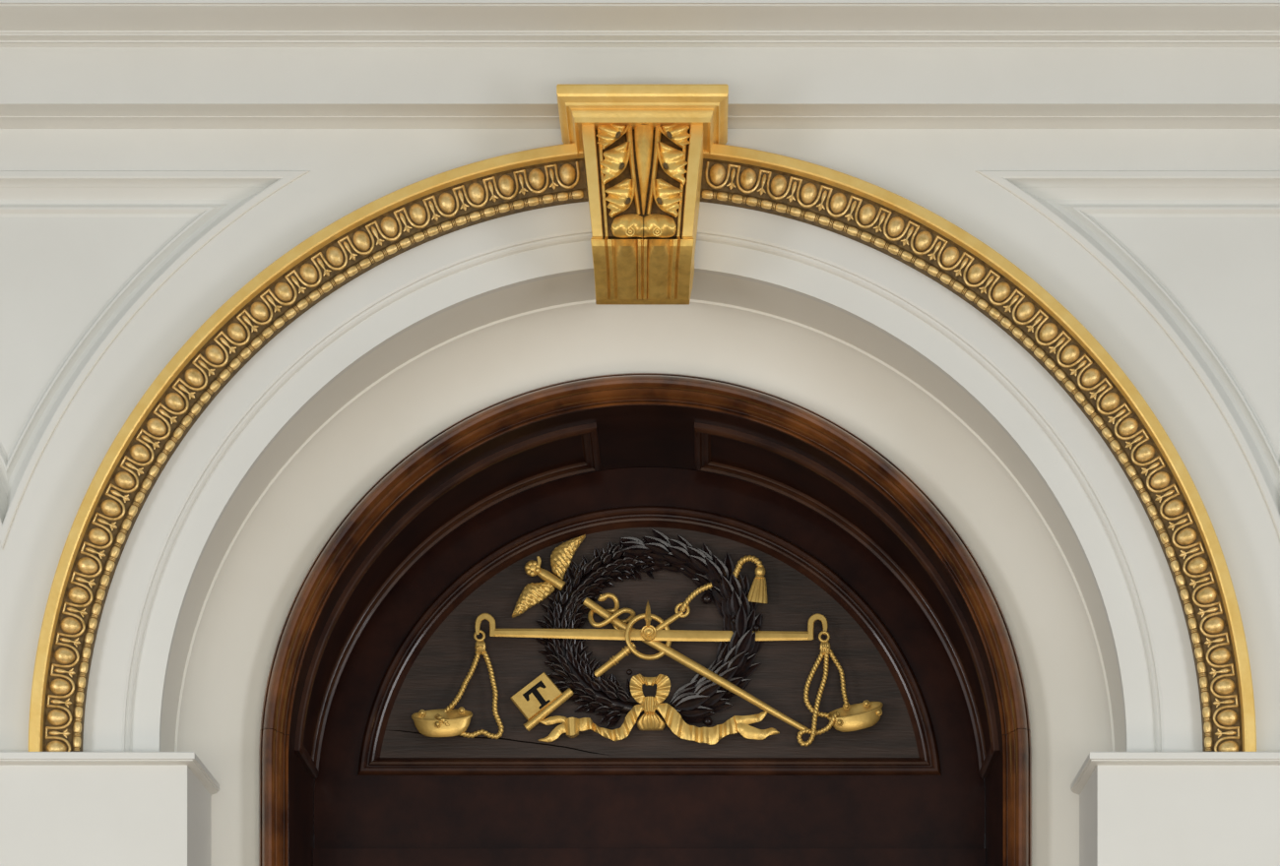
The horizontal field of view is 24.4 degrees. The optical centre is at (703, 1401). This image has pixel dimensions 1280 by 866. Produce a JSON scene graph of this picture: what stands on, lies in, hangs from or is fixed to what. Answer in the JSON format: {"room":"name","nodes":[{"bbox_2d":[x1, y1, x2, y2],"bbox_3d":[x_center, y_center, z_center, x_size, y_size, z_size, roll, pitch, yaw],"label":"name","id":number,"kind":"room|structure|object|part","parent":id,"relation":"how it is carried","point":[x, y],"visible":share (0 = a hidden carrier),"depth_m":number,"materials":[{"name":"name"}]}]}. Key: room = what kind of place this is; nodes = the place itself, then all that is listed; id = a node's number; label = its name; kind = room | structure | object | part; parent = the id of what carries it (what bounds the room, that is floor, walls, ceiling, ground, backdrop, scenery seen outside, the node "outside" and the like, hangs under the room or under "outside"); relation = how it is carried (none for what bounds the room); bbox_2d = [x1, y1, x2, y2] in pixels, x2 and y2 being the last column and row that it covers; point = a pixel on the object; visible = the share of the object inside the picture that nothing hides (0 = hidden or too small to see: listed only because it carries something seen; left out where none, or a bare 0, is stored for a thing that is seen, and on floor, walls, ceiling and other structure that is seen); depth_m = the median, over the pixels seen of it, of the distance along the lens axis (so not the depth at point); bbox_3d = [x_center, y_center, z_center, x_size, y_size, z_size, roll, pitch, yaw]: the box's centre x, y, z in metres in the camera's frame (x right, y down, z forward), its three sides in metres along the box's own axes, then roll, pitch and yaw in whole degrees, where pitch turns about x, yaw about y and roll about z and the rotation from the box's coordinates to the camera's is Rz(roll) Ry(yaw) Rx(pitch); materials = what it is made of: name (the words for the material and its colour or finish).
{"room":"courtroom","nodes":[
{"label":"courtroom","id":0,"kind":"room"},
{"bbox_2d":[0,128,1279,752],"bbox_3d":[-0.207,-1.600,10.125,9.600,6.400,0.250,0,0,0],"label":"wall","id":1,"kind":"structure","parent":0,"point":[350,169],"depth_m":10.00,"materials":[{"name":"beige paint"}]},
{"bbox_2d":[0,752,219,865],"bbox_3d":[-3.356,-0.286,10.143,3.302,3.772,0.515,0,0,0],"label":"trim","id":2,"kind":"structure","parent":1,"relation":"attached to","point":[57,808],"depth_m":9.92,"materials":[{"name":"beige paint"}]},
{"bbox_2d":[0,170,309,549],"bbox_3d":[-2.374,-3.522,10.065,2.081,1.283,0.150,0,0,0],"label":"trim","id":3,"kind":"structure","parent":1,"relation":"attached to","point":[82,252],"depth_m":10.06,"materials":[{"name":"beige paint"}]},
{"bbox_2d":[28,142,587,752],"bbox_3d":[-1.330,-3.190,9.951,1.876,2.070,0.094,0,0,0],"label":"trim","id":4,"kind":"structure","parent":1,"relation":"attached to","point":[401,221],"depth_m":9.94,"materials":[{"name":"gold metal"}]},
{"bbox_2d":[0,0,1279,128],"bbox_3d":[-0.207,-4.631,9.735,9.600,0.648,0.570,0,0,0],"label":"trim","id":5,"kind":"structure","parent":1,"relation":"attached to","point":[65,64],"depth_m":9.83,"materials":[{"name":"beige paint"}]},
{"bbox_2d":[121,229,1163,752],"bbox_3d":[-0.207,-1.188,10.030,3.530,5.577,0.060,0,0,0],"label":"trim","id":6,"kind":"structure","parent":1,"relation":"attached to","point":[446,288],"depth_m":10.03,"materials":[{"name":"beige paint"}]},
{"bbox_2d":[556,84,728,304],"bbox_3d":[-0.200,-4.005,9.825,0.559,0.564,0.430,0,0,0],"label":"keystone","id":7,"kind":"object","parent":1,"relation":"attached to","point":[642,146],"visible":1,"depth_m":9.69,"materials":[{"name":"gold metal"}]},
{"bbox_2d":[160,271,1125,865],"bbox_3d":[-0.207,-1.384,10.405,4.200,5.968,0.690,0,0,0],"label":"archway","id":8,"kind":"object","parent":1,"relation":"attached to","point":[472,356],"depth_m":10.41,"materials":[{"name":"beige paint"}]},
{"bbox_2d":[700,143,1256,752],"bbox_3d":[0.916,-3.190,9.951,1.876,2.070,0.094,0,0,0],"label":"trim","id":9,"kind":"structure","parent":1,"relation":"attached to","point":[867,214],"depth_m":9.94,"materials":[{"name":"gold metal"}]},
{"bbox_2d":[975,170,1279,540],"bbox_3d":[1.960,-3.522,10.065,2.081,1.283,0.150,0,0,0],"label":"trim","id":10,"kind":"structure","parent":1,"relation":"attached to","point":[1198,250],"depth_m":10.06,"materials":[{"name":"beige paint"}]},
{"bbox_2d":[1070,752,1279,865],"bbox_3d":[2.942,-0.286,10.143,3.302,3.772,0.515,0,0,0],"label":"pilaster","id":11,"kind":"structure","parent":1,"relation":"attached to","point":[1136,808],"depth_m":9.92,"materials":[{"name":"beige paint"}]},
{"bbox_3d":[-0.207,1.650,-0.200,32.000,0.100,23.600,0,0,0],"label":"floor","id":12,"kind":"structure","parent":0,"visible":0},
{"bbox_2d":[258,373,1031,865],"bbox_3d":[-0.207,-1.027,10.831,2.774,5.255,0.879,0,0,0],"label":"arched wooden door","id":13,"kind":"structure","parent":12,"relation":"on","point":[379,630],"depth_m":11.20,"materials":[{"name":"brown wood"}]},
{"bbox_3d":[-1.527,-0.384,10.500,0.106,3.969,0.216,0,0,-7],"label":"jamb moulding","id":14,"kind":"part","parent":13,"relation":"part of","materials":[{"name":"brown wood"}]},
{"bbox_3d":[-0.933,-2.938,10.893,1.094,1.186,0.475,0,0,0],"label":"panel moulding","id":15,"kind":"part","parent":13,"relation":"part of","materials":[{"name":"brown wood"}]},
{"bbox_2d":[510,555,767,731],"bbox_3d":[-0.246,-2.866,11.160,0.973,0.666,0.090,0,0,0],"label":"key","id":16,"kind":"object","parent":13,"relation":"attached to","point":[541,697],"visible":1,"depth_m":11.17,"materials":[{"name":"gold metal"}]},
{"bbox_3d":[-0.029,-3.035,11.157,0.126,0.112,0.027,0,0,0],"label":"tassel cord","id":17,"kind":"part","parent":16,"relation":"part of","materials":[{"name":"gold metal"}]},
{"bbox_3d":[0.165,-3.154,11.175,0.125,0.090,0.040,0,0,9],"label":"tassel cord","id":18,"kind":"part","parent":16,"relation":"part of","materials":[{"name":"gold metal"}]},
{"bbox_2d":[411,600,883,747],"bbox_3d":[-0.215,-2.745,11.163,1.783,0.544,0.088,0,0,0],"label":"balance scale","id":19,"kind":"object","parent":13,"relation":"attached to","point":[448,722],"visible":1,"depth_m":11.15,"materials":[{"name":"gold metal"}]},
{"bbox_3d":[-1.067,-2.604,11.186,0.028,0.028,0.021,0,0,0],"label":"knob","id":20,"kind":"part","parent":19,"relation":"part of","materials":[{"name":"gold metal"}]},
{"bbox_3d":[-1.004,-2.549,11.129,0.028,0.028,0.021,0,0,0],"label":"knob","id":21,"kind":"part","parent":19,"relation":"part of","materials":[{"name":"gold metal"}]},
{"bbox_3d":[-0.918,-2.614,11.186,0.028,0.028,0.021,0,0,0],"label":"knob","id":22,"kind":"part","parent":19,"relation":"part of","materials":[{"name":"gold metal"}]},
{"bbox_3d":[-0.914,-2.719,11.175,0.140,0.233,0.032,0,0,0],"label":"cord","id":23,"kind":"part","parent":19,"relation":"part of","materials":[{"name":"gold metal"}]},
{"bbox_3d":[-0.888,-2.669,11.163,0.260,0.335,0.044,0,0,-10],"label":"cord","id":24,"kind":"part","parent":19,"relation":"part of","materials":[{"name":"gold metal"}]},
{"bbox_3d":[0.425,-2.709,11.171,0.099,0.255,0.020,0,0,0],"label":"cord","id":25,"kind":"part","parent":19,"relation":"part of","materials":[{"name":"gold metal"}]},
{"bbox_3d":[0.431,-2.653,11.160,0.161,0.360,0.051,0,0,0],"label":"cord","id":26,"kind":"part","parent":19,"relation":"part of","materials":[{"name":"gold metal"}]},
{"bbox_3d":[0.511,-2.555,11.129,0.028,0.028,0.021,0,0,0],"label":"knob","id":27,"kind":"part","parent":19,"relation":"part of","materials":[{"name":"gold metal"}]},
{"bbox_3d":[0.508,-2.734,11.171,0.079,0.213,0.019,0,0,0],"label":"cord","id":28,"kind":"part","parent":19,"relation":"part of","materials":[{"name":"gold metal"}]},
{"bbox_3d":[0.540,-2.629,11.181,0.028,0.028,0.021,0,0,0],"label":"knob","id":29,"kind":"part","parent":19,"relation":"part of","materials":[{"name":"gold metal"}]},
{"bbox_3d":[0.615,-2.639,11.181,0.028,0.028,0.021,0,0,0],"label":"knob","id":30,"kind":"part","parent":19,"relation":"part of","materials":[{"name":"gold metal"}]},
{"bbox_3d":[0.659,-2.599,11.151,0.028,0.028,0.021,0,0,0],"label":"knob","id":31,"kind":"part","parent":19,"relation":"part of","materials":[{"name":"gold metal"}]},
{"bbox_2d":[534,528,764,728],"bbox_3d":[-0.202,-2.929,11.185,0.877,0.750,0.085,0,0,0],"label":"wreath","id":32,"kind":"object","parent":13,"relation":"attached to","point":[700,699],"visible":1,"depth_m":11.18,"materials":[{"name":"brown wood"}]},
{"bbox_3d":[-0.398,-2.907,11.203,0.329,0.615,0.048,0,0,0],"label":"stem","id":33,"kind":"part","parent":32,"relation":"part of","materials":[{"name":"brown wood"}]},
{"bbox_2d":[538,674,779,745],"bbox_3d":[-0.171,-2.610,11.157,0.915,0.259,0.088,0,0,0],"label":"ribbon bow","id":34,"kind":"object","parent":32,"relation":"attached to","point":[649,721],"visible":1,"depth_m":11.16,"materials":[{"name":"gold metal"}]},
{"bbox_3d":[-0.207,-2.880,11.198,2.210,1.019,0.048,0,0,0],"label":"tympanum moulding","id":35,"kind":"part","parent":13,"relation":"part of","materials":[{"name":"brown wood"}]},
{"bbox_3d":[-0.207,-2.051,11.203,2.542,0.200,0.095,0,0,0],"label":"transom rail","id":36,"kind":"part","parent":13,"relation":"part of","materials":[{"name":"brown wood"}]},
{"bbox_3d":[-0.207,-2.845,11.220,2.544,1.389,0.040,0,0,0],"label":"surround panel","id":37,"kind":"part","parent":13,"relation":"part of","materials":[{"name":"brown wood"}]},
{"bbox_2d":[512,534,808,730],"bbox_3d":[-0.167,-2.902,11.167,1.122,0.754,0.082,0,0,1],"label":"staff","id":38,"kind":"object","parent":13,"relation":"attached to","point":[533,594],"visible":1,"depth_m":11.16,"materials":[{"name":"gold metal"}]},
{"bbox_3d":[0.515,-2.938,10.893,1.103,1.187,0.475,0,0,0],"label":"panel moulding","id":39,"kind":"part","parent":13,"relation":"part of","materials":[{"name":"brown wood"}]},
{"bbox_3d":[1.113,-0.384,10.500,0.106,3.969,0.216,0,0,7],"label":"jamb moulding","id":40,"kind":"part","parent":13,"relation":"part of","materials":[{"name":"brown wood"}]}
]}

